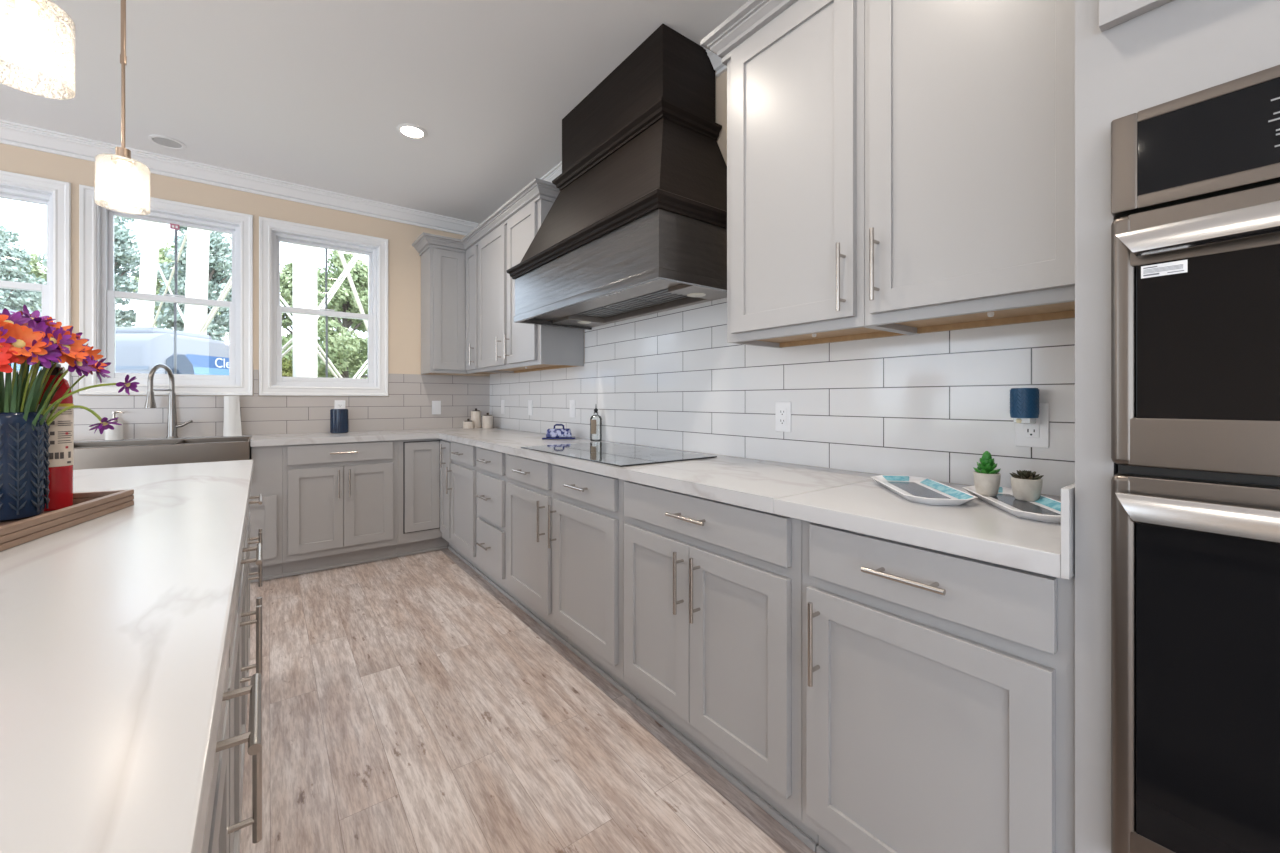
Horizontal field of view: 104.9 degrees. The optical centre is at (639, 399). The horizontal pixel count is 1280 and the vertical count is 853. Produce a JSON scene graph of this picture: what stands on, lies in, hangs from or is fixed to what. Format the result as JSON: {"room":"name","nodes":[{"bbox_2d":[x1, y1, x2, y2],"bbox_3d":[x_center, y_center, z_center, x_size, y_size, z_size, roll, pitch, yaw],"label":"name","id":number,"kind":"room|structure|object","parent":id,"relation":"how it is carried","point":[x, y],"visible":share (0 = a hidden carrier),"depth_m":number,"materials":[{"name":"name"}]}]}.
{"room":"kitchen","nodes":[
{"label":"kitchen","id":0,"kind":"room"},
{"bbox_2d":[0,143,489,440],"bbox_3d":[-4.117,-0.216,2.680,6.660,2.765,0.180,0,0,-37],"label":"wall","id":1,"kind":"structure","parent":0,"point":[404,261],"depth_m":3.61,"materials":[{"name":"beige paint"}]},
{"bbox_2d":[0,170,70,386],"bbox_3d":[-3.891,-0.681,2.837,0.850,1.302,0.202,0,0,-37],"label":"window","id":2,"kind":"structure","parent":1,"relation":"in","point":[56,295],"depth_m":3.00,"materials":[{"name":"white paint"}]},
{"bbox_2d":[79,184,252,395],"bbox_3d":[-3.186,-0.681,3.369,0.844,1.302,0.202,0,0,-37],"label":"window","id":3,"kind":"structure","parent":1,"relation":"in","point":[97,295],"depth_m":3.29,"materials":[{"name":"white paint"}]},
{"bbox_2d":[0,120,478,235],"bbox_3d":[-4.035,-1.546,2.571,6.660,0.105,0.092,0,0,-37],"label":"crown molding","id":4,"kind":"structure","parent":1,"relation":"attached to","point":[11,133],"depth_m":3.44,"materials":[{"name":"white paint"}]},
{"bbox_2d":[71,369,489,440],"bbox_3d":[-4.061,0.017,2.605,6.660,0.470,0.008,0,0,-37],"label":"tile backsplash","id":5,"kind":"structure","parent":1,"relation":"attached to","point":[408,403],"depth_m":3.72,"materials":[{"name":"white tile"}]},
{"bbox_2d":[259,216,387,395],"bbox_3d":[-2.483,-0.681,3.900,0.849,1.302,0.202,0,0,-37],"label":"window","id":6,"kind":"structure","parent":1,"relation":"in","point":[272,232],"depth_m":3.82,"materials":[{"name":"white paint"}]},
{"bbox_2d":[334,400,344,408],"bbox_3d":[-2.364,0.064,3.875,0.074,0.120,0.009,0,0,-37],"label":"outlet","id":7,"kind":"object","parent":1,"relation":"attached to","point":[338,404],"visible":0.5,"depth_m":3.87,"materials":[{"name":"white plastic"}]},
{"bbox_2d":[337,404,342,408],"bbox_3d":[-2.362,0.064,3.873,0.035,0.068,0.003,0,0,-37],"label":"receptacle","id":8,"kind":"object","parent":7,"relation":"attached to","point":[339,406],"depth_m":3.87,"materials":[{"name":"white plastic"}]},
{"bbox_2d":[432,401,440,413],"bbox_3d":[-1.784,0.068,4.313,0.074,0.120,0.010,0,0,-37],"label":"light switch","id":9,"kind":"object","parent":1,"relation":"attached to","point":[436,405],"visible":1,"depth_m":4.31,"materials":[{"name":"white plastic"}]},
{"bbox_2d":[421,246,494,373],"bbox_3d":[-1.468,-0.738,4.181,0.602,1.032,0.601,0,0,-37],"label":"upper cabinet","id":10,"kind":"object","parent":1,"relation":"attached to","point":[449,279],"visible":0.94,"depth_m":4.06,"materials":[{"name":"grey paint"}]},
{"bbox_2d":[412,178,559,255],"bbox_3d":[-1.156,-1.284,3.665,1.903,0.089,0.388,0,0,41],"label":"crown molding","id":11,"kind":"structure","parent":10,"relation":"on","point":[537,189],"depth_m":3.55,"materials":[{"name":"grey paint"}]},
{"bbox_2d":[0,0,748,223],"bbox_3d":[-1.341,-1.674,-0.995,7.060,0.150,9.430,0,0,-37],"label":"ceiling","id":12,"kind":"structure","parent":0,"point":[311,93],"depth_m":2.49,"materials":[{"name":"white paint"}]},
{"bbox_2d":[0,0,74,99],"bbox_3d":[-1.151,-1.099,0.923,0.124,0.998,0.124,0,0,-37],"label":"pendant light","id":13,"kind":"object","parent":12,"relation":"hanging from","point":[22,33],"visible":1,"depth_m":0.92,"materials":[{"name":"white glass"}]},
{"bbox_2d":[95,0,149,214],"bbox_3d":[-1.615,-1.099,1.537,0.124,0.998,0.124,0,0,-37],"label":"pendant light","id":14,"kind":"object","parent":12,"relation":"hanging from","point":[122,182],"visible":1,"depth_m":1.53,"materials":[{"name":"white glass"}]},
{"bbox_2d":[111,147,134,167],"bbox_3d":[-1.615,-0.760,1.537,0.052,0.045,0.052,0,0,-37],"label":"socket","id":15,"kind":"object","parent":14,"relation":"attached to","point":[122,151],"depth_m":1.53,"materials":[{"name":"brown metal"}]},
{"bbox_2d":[148,135,185,149],"bbox_3d":[-2.933,-1.595,3.052,0.174,0.006,0.174,0,0,-37],"label":"ceiling speaker","id":16,"kind":"object","parent":12,"relation":"attached to","point":[163,141],"visible":1,"depth_m":3.05,"materials":[{"name":"white paint"}]},
{"bbox_2d":[153,137,181,147],"bbox_3d":[-2.933,-1.597,3.052,0.131,0.002,0.131,0,0,-37],"label":"grille","id":17,"kind":"object","parent":16,"relation":"attached to","point":[167,142],"depth_m":3.05,"materials":[{"name":"grey"}]},
{"bbox_2d":[396,123,426,138],"bbox_3d":[-1.356,-1.594,2.926,0.168,0.008,0.168,0,0,-37],"label":"recessed light","id":18,"kind":"object","parent":12,"relation":"in","point":[412,131],"visible":1,"depth_m":2.92,"materials":[{"name":"white paint"}]},
{"bbox_2d":[240,548,815,852],"bbox_3d":[-1.341,1.226,-0.995,7.060,0.120,9.430,0,0,-37],"label":"floor","id":19,"kind":"structure","parent":0,"point":[410,705],"depth_m":1.68,"materials":[{"name":"brown wood"}]},
{"bbox_2d":[202,494,261,852],"bbox_3d":[-1.181,0.729,0.701,1.020,0.872,2.680,0,0,-37],"label":"kitchen island","id":20,"kind":"object","parent":19,"relation":"on","point":[223,827],"visible":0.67,"depth_m":0.78,"materials":[{"name":"grey paint"}]},
{"bbox_2d":[0,460,253,852],"bbox_3d":[-1.205,0.272,0.683,1.020,0.040,2.740,0,0,-37],"label":"island countertop","id":21,"kind":"structure","parent":20,"relation":"on","point":[116,627],"depth_m":0.47,"materials":[{"name":"white stone"}]},
{"bbox_2d":[0,489,133,551],"bbox_3d":[-1.270,0.233,0.881,0.340,0.037,0.500,0,0,-23],"label":"wooden tray","id":22,"kind":"object","parent":21,"relation":"on","point":[86,506],"visible":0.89,"depth_m":0.97,"materials":[{"name":"brown wood"}]},
{"bbox_2d":[0,412,49,521],"bbox_3d":[-1.288,0.133,1.000,0.113,0.216,0.113,0,0,-37],"label":"vase","id":23,"kind":"object","parent":22,"relation":"on","point":[24,452],"visible":1,"depth_m":0.99,"materials":[{"name":"blue ceramic"}]},
{"bbox_2d":[0,305,139,433],"bbox_3d":[-1.261,0.011,1.005,0.222,0.432,0.334,0,0,44],"label":"flower bouquet","id":24,"kind":"object","parent":23,"relation":"in","point":[27,340],"visible":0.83,"depth_m":1.01,"materials":[{"name":"orange plant"}]},
{"bbox_2d":[36,360,73,510],"bbox_3d":[-1.292,0.073,1.076,0.064,0.336,0.089,0,0,-37],"label":"bottle","id":25,"kind":"object","parent":22,"relation":"on","point":[61,430],"visible":0.56,"depth_m":1.08,"materials":[{"name":"red metal"}]},
{"bbox_2d":[49,409,71,462],"bbox_3d":[-1.289,0.081,1.072,0.063,0.120,0.027,0,0,-37],"label":"print","id":26,"kind":"object","parent":25,"relation":"attached to","point":[60,430],"depth_m":1.08,"materials":[{"name":"grey paper"}]},
{"bbox_2d":[249,445,282,582],"bbox_3d":[-2.905,0.729,3.059,1.093,0.872,0.650,0,0,-37],"label":"base cabinet","id":27,"kind":"object","parent":19,"relation":"on","point":[267,478],"visible":0.17,"depth_m":3.13,"materials":[{"name":"grey paint"}]},
{"bbox_2d":[283,440,397,576],"bbox_3d":[-2.197,0.729,3.594,0.680,0.872,0.650,0,0,-37],"label":"base cabinet","id":28,"kind":"object","parent":19,"relation":"on","point":[340,500],"visible":0.98,"depth_m":3.36,"materials":[{"name":"grey paint"}]},
{"bbox_2d":[396,438,462,558],"bbox_3d":[-1.502,0.729,3.981,0.892,0.872,0.870,0,0,-37],"label":"base cabinet","id":29,"kind":"object","parent":19,"relation":"on","point":[424,505],"visible":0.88,"depth_m":3.67,"materials":[{"name":"grey paint"}]},
{"bbox_2d":[446,442,488,579],"bbox_3d":[-0.980,0.729,3.494,0.645,0.872,0.535,0,0,-37],"label":"base cabinet","id":30,"kind":"object","parent":19,"relation":"on","point":[464,516],"visible":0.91,"depth_m":3.30,"materials":[{"name":"grey paint"}]},
{"bbox_2d":[476,447,518,605],"bbox_3d":[-0.673,0.729,3.088,0.645,0.872,0.479,0,0,-37],"label":"base cabinet","id":31,"kind":"object","parent":19,"relation":"on","point":[492,479],"visible":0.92,"depth_m":2.87,"materials":[{"name":"grey paint"}]},
{"bbox_2d":[507,454,567,644],"bbox_3d":[-0.360,0.729,2.673,0.645,0.872,0.558,0,0,-37],"label":"base cabinet","id":32,"kind":"object","parent":19,"relation":"on","point":[530,492],"visible":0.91,"depth_m":2.47,"materials":[{"name":"grey paint"}]},
{"bbox_2d":[548,464,637,703],"bbox_3d":[-0.022,0.729,2.227,0.645,0.872,0.558,0,0,-37],"label":"base cabinet","id":33,"kind":"object","parent":19,"relation":"on","point":[587,511],"visible":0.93,"depth_m":2.01,"materials":[{"name":"grey paint"}]},
{"bbox_2d":[623,480,817,851],"bbox_3d":[0.380,0.729,1.694,0.645,0.872,0.772,0,0,-37],"label":"base cabinet","id":34,"kind":"object","parent":19,"relation":"on","point":[712,589],"visible":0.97,"depth_m":1.44,"materials":[{"name":"grey paint"}]},
{"bbox_2d":[802,520,1074,852],"bbox_3d":[0.771,0.729,1.177,0.645,0.872,0.520,0,0,-37],"label":"base cabinet","id":35,"kind":"object","parent":19,"relation":"on","point":[938,687],"visible":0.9,"depth_m":0.97,"materials":[{"name":"grey paint"}]},
{"bbox_2d":[1075,0,1279,852],"bbox_3d":[1.184,-0.065,0.621,0.658,2.459,0.862,0,0,-37],"label":"tall cabinet","id":36,"kind":"object","parent":19,"relation":"on","point":[1132,56],"visible":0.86,"depth_m":0.78,"materials":[{"name":"grey paint"}]},
{"bbox_2d":[1111,65,1279,852],"bbox_3d":[1.154,0.143,0.598,0.637,1.136,0.768,0,0,-37],"label":"wall oven","id":37,"kind":"object","parent":36,"relation":"in","point":[1195,177],"visible":1,"depth_m":0.67,"materials":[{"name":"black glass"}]},
{"bbox_3d":[-3.652,0.729,2.495,0.779,0.872,0.650,0,0,-37],"label":"base cabinet","id":38,"kind":"object","parent":19,"relation":"on","visible":0},
{"bbox_2d":[74,427,1060,577],"bbox_3d":[-1.490,0.272,1.849,3.451,0.040,4.294,0,0,-37],"label":"countertop","id":39,"kind":"structure","parent":38,"relation":"on","point":[853,501],"depth_m":1.33,"materials":[{"name":"white stone"}]},
{"bbox_2d":[104,411,123,439],"bbox_3d":[-3.295,0.162,3.081,0.081,0.181,0.081,0,0,30],"label":"soap dispenser","id":40,"kind":"object","parent":39,"relation":"on","point":[117,433],"visible":0.78,"depth_m":3.07,"materials":[{"name":"white ceramic"}]},
{"bbox_2d":[104,421,122,439],"bbox_3d":[-3.295,0.193,3.081,0.082,0.118,0.082,0,0,-37],"label":"bottle","id":41,"kind":"object","parent":40,"relation":"attached to","point":[116,434],"depth_m":3.06,"materials":[{"name":"white ceramic"}]},
{"bbox_2d":[73,437,250,469],"bbox_3d":[-2.904,0.384,2.988,0.846,0.254,0.505,0,0,-37],"label":"sink","id":42,"kind":"object","parent":39,"relation":"in","point":[87,455],"visible":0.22,"depth_m":2.85,"materials":[{"name":"silver metal"}]},
{"bbox_2d":[144,364,192,437],"bbox_3d":[-3.060,0.011,3.160,0.129,0.482,0.278,0,0,4],"label":"faucet","id":43,"kind":"object","parent":39,"relation":"on","point":[172,426],"visible":1,"depth_m":3.23,"materials":[{"name":"silver metal"}]},
{"bbox_2d":[223,396,241,435],"bbox_3d":[-2.853,0.113,3.437,0.091,0.279,0.091,0,0,35],"label":"paper towel roll","id":44,"kind":"object","parent":39,"relation":"on","point":[232,418],"visible":0.94,"depth_m":3.40,"materials":[{"name":"white paper"}]},
{"bbox_2d":[330,409,347,432],"bbox_3d":[-2.285,0.161,3.738,0.118,0.182,0.118,0,0,-37],"label":"candle jar","id":45,"kind":"object","parent":39,"relation":"on","point":[338,418],"visible":0.98,"depth_m":3.69,"materials":[{"name":"blue glass"}]},
{"bbox_2d":[463,419,473,428],"bbox_3d":[-1.504,0.208,4.310,0.088,0.088,0.088,0,0,-37],"label":"canister","id":46,"kind":"object","parent":39,"relation":"on","point":[468,424],"visible":1,"depth_m":4.28,"materials":[{"name":"white ceramic"}]},
{"bbox_2d":[471,408,480,427],"bbox_3d":[-1.470,0.164,4.410,0.086,0.176,0.086,0,0,-37],"label":"canister","id":47,"kind":"object","parent":39,"relation":"on","point":[475,414],"visible":0.91,"depth_m":4.37,"materials":[{"name":"beige ceramic"}]},
{"bbox_2d":[482,413,492,428],"bbox_3d":[-1.348,0.183,4.352,0.092,0.138,0.092,0,0,-37],"label":"canister","id":48,"kind":"object","parent":39,"relation":"on","point":[487,420],"visible":0.99,"depth_m":4.31,"materials":[{"name":"beige ceramic"}]},
{"bbox_2d":[542,424,574,438],"bbox_3d":[-0.524,0.204,3.182,0.210,0.095,0.110,0,0,-7],"label":"butter dish","id":49,"kind":"object","parent":39,"relation":"on","point":[552,433],"visible":1,"depth_m":3.15,"materials":[{"name":"blue ceramic"}]},
{"bbox_2d":[542,436,574,438],"bbox_3d":[-0.524,0.246,3.182,0.210,0.012,0.110,0,0,-7],"label":"tray","id":50,"kind":"object","parent":49,"relation":"attached to","point":[545,437],"depth_m":3.13,"materials":[{"name":"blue ceramic"}]},
{"bbox_2d":[590,407,601,440],"bbox_3d":[-0.271,0.139,3.022,0.073,0.226,0.072,0,0,-37],"label":"glass bottle","id":51,"kind":"object","parent":39,"relation":"on","point":[592,422],"visible":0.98,"depth_m":3.01,"materials":[{"name":"brown"}]},
{"bbox_2d":[521,442,716,466],"bbox_3d":[-0.143,0.248,2.354,0.510,0.007,0.914,0,0,-37],"label":"cooktop","id":52,"kind":"object","parent":39,"relation":"in","point":[620,455],"visible":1,"depth_m":2.24,"materials":[{"name":"black glass"}]},
{"bbox_2d":[871,475,977,505],"bbox_3d":[0.753,0.242,1.334,0.165,0.019,0.370,0,0,10],"label":"platter","id":53,"kind":"object","parent":39,"relation":"on","point":[929,491],"visible":1,"depth_m":1.31,"materials":[{"name":"white ceramic"}]},
{"bbox_2d":[962,485,1060,522],"bbox_3d":[0.895,0.242,1.157,0.150,0.019,0.360,0,0,15],"label":"platter","id":54,"kind":"object","parent":39,"relation":"on","point":[1044,509],"visible":0.56,"depth_m":1.13,"materials":[{"name":"white ceramic"}]},
{"bbox_2d":[973,451,1000,495],"bbox_3d":[0.893,0.188,1.266,0.060,0.113,0.058,0,0,-37],"label":"potted succulent","id":55,"kind":"object","parent":54,"relation":"on","point":[987,479],"visible":0.98,"depth_m":1.25,"materials":[{"name":"ceramic"}]},
{"bbox_2d":[973,471,1000,495],"bbox_3d":[0.893,0.216,1.266,0.058,0.057,0.058,0,0,-37],"label":"pot","id":56,"kind":"object","parent":55,"relation":"attached to","point":[987,483],"depth_m":1.25,"materials":[{"name":"ceramic"}]},
{"bbox_2d":[1010,470,1043,500],"bbox_3d":[0.947,0.209,1.205,0.067,0.071,0.064,0,0,-37],"label":"potted succulent","id":57,"kind":"object","parent":54,"relation":"on","point":[1026,486],"visible":1,"depth_m":1.19,"materials":[{"name":"ceramic"}]},
{"bbox_2d":[1061,483,1074,579],"bbox_3d":[0.936,0.217,0.983,0.623,0.146,0.011,0,0,-37],"label":"side splash","id":58,"kind":"object","parent":39,"relation":"on","point":[1068,492],"visible":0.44,"depth_m":0.80,"materials":[{"name":"white stone"}]},
{"bbox_2d":[495,71,1054,495],"bbox_3d":[1.395,-0.216,1.073,0.200,2.765,9.430,0,0,-37],"label":"wall","id":59,"kind":"structure","parent":0,"point":[721,81],"depth_m":2.25,"materials":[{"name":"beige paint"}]},
{"bbox_2d":[501,400,504,413],"bbox_3d":[-1.212,0.062,4.336,0.010,0.120,0.074,0,0,-37],"label":"light switch","id":60,"kind":"object","parent":59,"relation":"attached to","point":[502,401],"visible":1,"depth_m":4.32,"materials":[{"name":"white plastic"}]},
{"bbox_2d":[528,400,531,414],"bbox_3d":[-0.868,0.062,3.881,0.010,0.120,0.074,0,0,-37],"label":"light switch","id":61,"kind":"object","parent":59,"relation":"attached to","point":[529,401],"visible":1,"depth_m":3.87,"materials":[{"name":"white plastic"}]},
{"bbox_2d":[478,199,583,372],"bbox_3d":[-0.853,-0.738,3.564,0.365,1.032,1.123,0,0,-37],"label":"upper cabinet","id":62,"kind":"object","parent":59,"relation":"attached to","point":[504,345],"visible":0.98,"depth_m":3.38,"materials":[{"name":"grey paint"}]},
{"bbox_2d":[540,161,561,182],"bbox_3d":[-0.807,-1.546,3.746,0.092,0.105,1.928,0,0,-37],"label":"crown molding","id":63,"kind":"structure","parent":59,"relation":"attached to","point":[556,171],"depth_m":3.43,"materials":[{"name":"white paint"}]},
{"bbox_2d":[570,400,574,417],"bbox_3d":[-0.462,0.062,3.342,0.010,0.120,0.074,0,0,-37],"label":"light switch","id":64,"kind":"object","parent":59,"relation":"attached to","point":[572,402],"visible":1,"depth_m":3.33,"materials":[{"name":"white plastic"}]},
{"bbox_2d":[507,24,726,329],"bbox_3d":[-0.140,-1.023,2.470,0.546,1.148,1.392,0,0,-37],"label":"range hood","id":65,"kind":"object","parent":59,"relation":"attached to","point":[636,225],"visible":0.94,"depth_m":2.17,"materials":[{"name":"brown wood"}]},
{"bbox_2d":[578,321,590,323],"bbox_3d":[-0.331,-0.458,2.927,0.084,0.006,0.084,0,0,-37],"label":"lamp","id":66,"kind":"object","parent":65,"relation":"attached to","point":[579,322],"depth_m":2.90,"materials":[{"name":"beige"}]},
{"bbox_2d":[687,293,705,296],"bbox_3d":[0.247,-0.458,2.161,0.084,0.006,0.084,0,0,-37],"label":"lamp","id":67,"kind":"object","parent":65,"relation":"attached to","point":[688,294],"depth_m":2.15,"materials":[{"name":"beige"}]},
{"bbox_2d":[703,47,726,76],"bbox_3d":[2.162,-1.546,-0.184,0.092,0.105,6.100,0,0,-37],"label":"crown molding","id":68,"kind":"structure","parent":59,"relation":"attached to","point":[719,67],"depth_m":2.23,"materials":[{"name":"white paint"}]},
{"bbox_2d":[490,297,1074,495],"bbox_3d":[-0.106,-0.151,2.888,0.008,0.806,4.308,0,0,-37],"label":"tile backsplash","id":69,"kind":"structure","parent":59,"relation":"attached to","point":[925,405],"depth_m":1.84,"materials":[{"name":"white tile"}]},
{"bbox_2d":[775,402,790,431],"bbox_3d":[0.573,0.068,1.973,0.010,0.120,0.074,0,0,-37],"label":"outlet","id":70,"kind":"object","parent":59,"relation":"attached to","point":[782,409],"visible":1,"depth_m":1.97,"materials":[{"name":"white plastic"}]},
{"bbox_2d":[779,408,785,424],"bbox_3d":[0.571,0.068,1.972,0.003,0.068,0.035,0,0,-37],"label":"receptacle","id":71,"kind":"object","parent":70,"relation":"attached to","point":[782,411],"depth_m":1.97,"materials":[{"name":"white plastic"}]},
{"bbox_2d":[727,0,913,347],"bbox_3d":[0.575,-0.732,1.674,0.365,1.045,0.522,0,0,-37],"label":"upper cabinet","id":72,"kind":"object","parent":59,"relation":"attached to","point":[796,90],"visible":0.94,"depth_m":1.56,"materials":[{"name":"grey paint"}]},
{"bbox_2d":[700,0,804,65],"bbox_3d":[0.708,-1.284,1.496,0.382,0.089,1.106,0,0,-37],"label":"crown molding","id":73,"kind":"structure","parent":72,"relation":"on","point":[754,17],"depth_m":1.69,"materials":[{"name":"grey paint"}]},
{"bbox_2d":[865,0,1074,334],"bbox_3d":[0.887,-0.732,1.260,0.365,1.045,0.512,0,0,-37],"label":"upper cabinet","id":74,"kind":"object","parent":59,"relation":"attached to","point":[970,104],"visible":0.83,"depth_m":1.19,"materials":[{"name":"grey paint"}]},
{"bbox_2d":[1015,403,1048,447],"bbox_3d":[1.059,0.068,1.330,0.009,0.120,0.074,0,0,-37],"label":"outlet","id":75,"kind":"object","parent":59,"relation":"attached to","point":[1037,434],"visible":0.66,"depth_m":1.32,"materials":[{"name":"white plastic"}]},
{"bbox_2d":[1010,388,1038,423],"bbox_3d":[1.025,0.017,1.311,0.067,0.095,0.062,0,0,-37],"label":"plug","id":76,"kind":"object","parent":75,"relation":"attached to","point":[1024,402],"visible":1,"depth_m":1.29,"materials":[{"name":"blue ceramic"}]},
{"bbox_2d":[1023,418,1038,437],"bbox_3d":[1.057,0.068,1.329,0.003,0.068,0.035,0,0,-37],"label":"receptacle","id":77,"kind":"object","parent":75,"relation":"attached to","point":[1029,430],"depth_m":1.33,"materials":[{"name":"white plastic"}]},
{"label":"outside","id":78,"kind":"structure","parent":0,"visible":0},
{"bbox_3d":[-37.683,1.716,49.881,120.000,0.200,114.970,0,0,-37],"label":"ground","id":79,"kind":"structure","parent":78,"visible":0},
{"bbox_2d":[0,309,41,370],"bbox_3d":[-13.335,-0.054,7.549,6.206,3.340,2.312,0,0,-43],"label":"camper","id":80,"kind":"object","parent":79,"relation":"on","point":[1,310],"visible":0.02,"depth_m":8.46,"materials":[{"name":"grey"}]},
{"bbox_2d":[0,224,46,311],"bbox_3d":[-36.996,-4.210,27.953,5.105,11.660,4.850,0,0,-2],"label":"tree","id":81,"kind":"object","parent":79,"relation":"on","point":[10,258],"visible":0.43,"depth_m":28.39,"materials":[{"name":"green plant"}]},
{"bbox_2d":[5,252,46,311],"bbox_3d":[-54.178,-5.776,43.192,9.636,14.796,8.709,0,0,4],"label":"tree","id":82,"kind":"object","parent":79,"relation":"on","point":[33,261],"visible":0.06,"depth_m":43.46,"materials":[{"name":"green plant"}]},
{"bbox_2d":[37,216,140,326],"bbox_3d":[-41.161,-6.759,37.835,6.972,16.761,7.339,0,0,29],"label":"tree","id":83,"kind":"object","parent":79,"relation":"on","point":[122,282],"visible":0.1,"depth_m":38.63,"materials":[{"name":"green plant"}]},
{"bbox_2d":[115,327,228,374],"bbox_3d":[-13.605,-0.164,14.523,2.418,3.560,3.706,0,0,1],"label":"vehicle","id":84,"kind":"object","parent":79,"relation":"on","point":[137,349],"visible":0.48,"depth_m":13.08,"materials":[{"name":"grey metal"}]},
{"bbox_2d":[129,242,220,328],"bbox_3d":[-58.023,-8.989,61.545,13.309,21.229,14.202,0,0,-1],"label":"tree","id":85,"kind":"object","parent":79,"relation":"on","point":[162,258],"visible":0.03,"depth_m":59.74,"materials":[{"name":"green plant"}]},
{"bbox_2d":[153,226,231,341],"bbox_3d":[-29.651,-5.521,33.367,6.254,14.283,5.942,0,0,-42],"label":"tree","id":86,"kind":"object","parent":79,"relation":"on","point":[220,257],"visible":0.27,"depth_m":33.24,"materials":[{"name":"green plant"}]},
{"bbox_2d":[209,236,292,365],"bbox_3d":[-34.035,-6.540,43.712,6.790,16.323,7.148,0,0,-15],"label":"tree","id":87,"kind":"object","parent":79,"relation":"on","point":[225,312],"visible":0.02,"depth_m":41.38,"materials":[{"name":"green plant"}]},
{"bbox_2d":[135,221,368,377],"bbox_3d":[-18.681,-6.109,23.562,19.820,15.490,6.577,0,0,26],"label":"tower","id":88,"kind":"structure","parent":79,"relation":"on","point":[195,318],"depth_m":19.97,"materials":[{"name":"beige paint"}]},
{"bbox_2d":[282,356,292,376],"bbox_3d":[-26.754,-1.093,35.734,3.925,5.442,4.349,0,0,38],"label":"tree","id":89,"kind":"object","parent":79,"relation":"on","point":[287,371],"visible":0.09,"depth_m":35.80,"materials":[{"name":"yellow plant"}]},
{"bbox_2d":[280,261,341,377],"bbox_3d":[-38.459,-7.061,55.251,10.223,17.369,11.312,0,0,-21],"label":"tree","id":90,"kind":"object","parent":79,"relation":"on","point":[286,278],"visible":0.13,"depth_m":53.36,"materials":[{"name":"green plant"}]},
{"bbox_2d":[282,250,367,378],"bbox_3d":[-22.973,-5.133,38.680,7.952,13.510,8.798,0,0,9],"label":"tree","id":91,"kind":"object","parent":79,"relation":"on","point":[341,345],"visible":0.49,"depth_m":37.29,"materials":[{"name":"green plant"}]},
{"bbox_2d":[324,267,367,377],"bbox_3d":[-26.485,-6.097,49.981,9.088,15.440,10.055,0,0,25],"label":"tree","id":92,"kind":"object","parent":79,"relation":"on","point":[359,328],"visible":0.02,"depth_m":48.92,"materials":[{"name":"green plant"}]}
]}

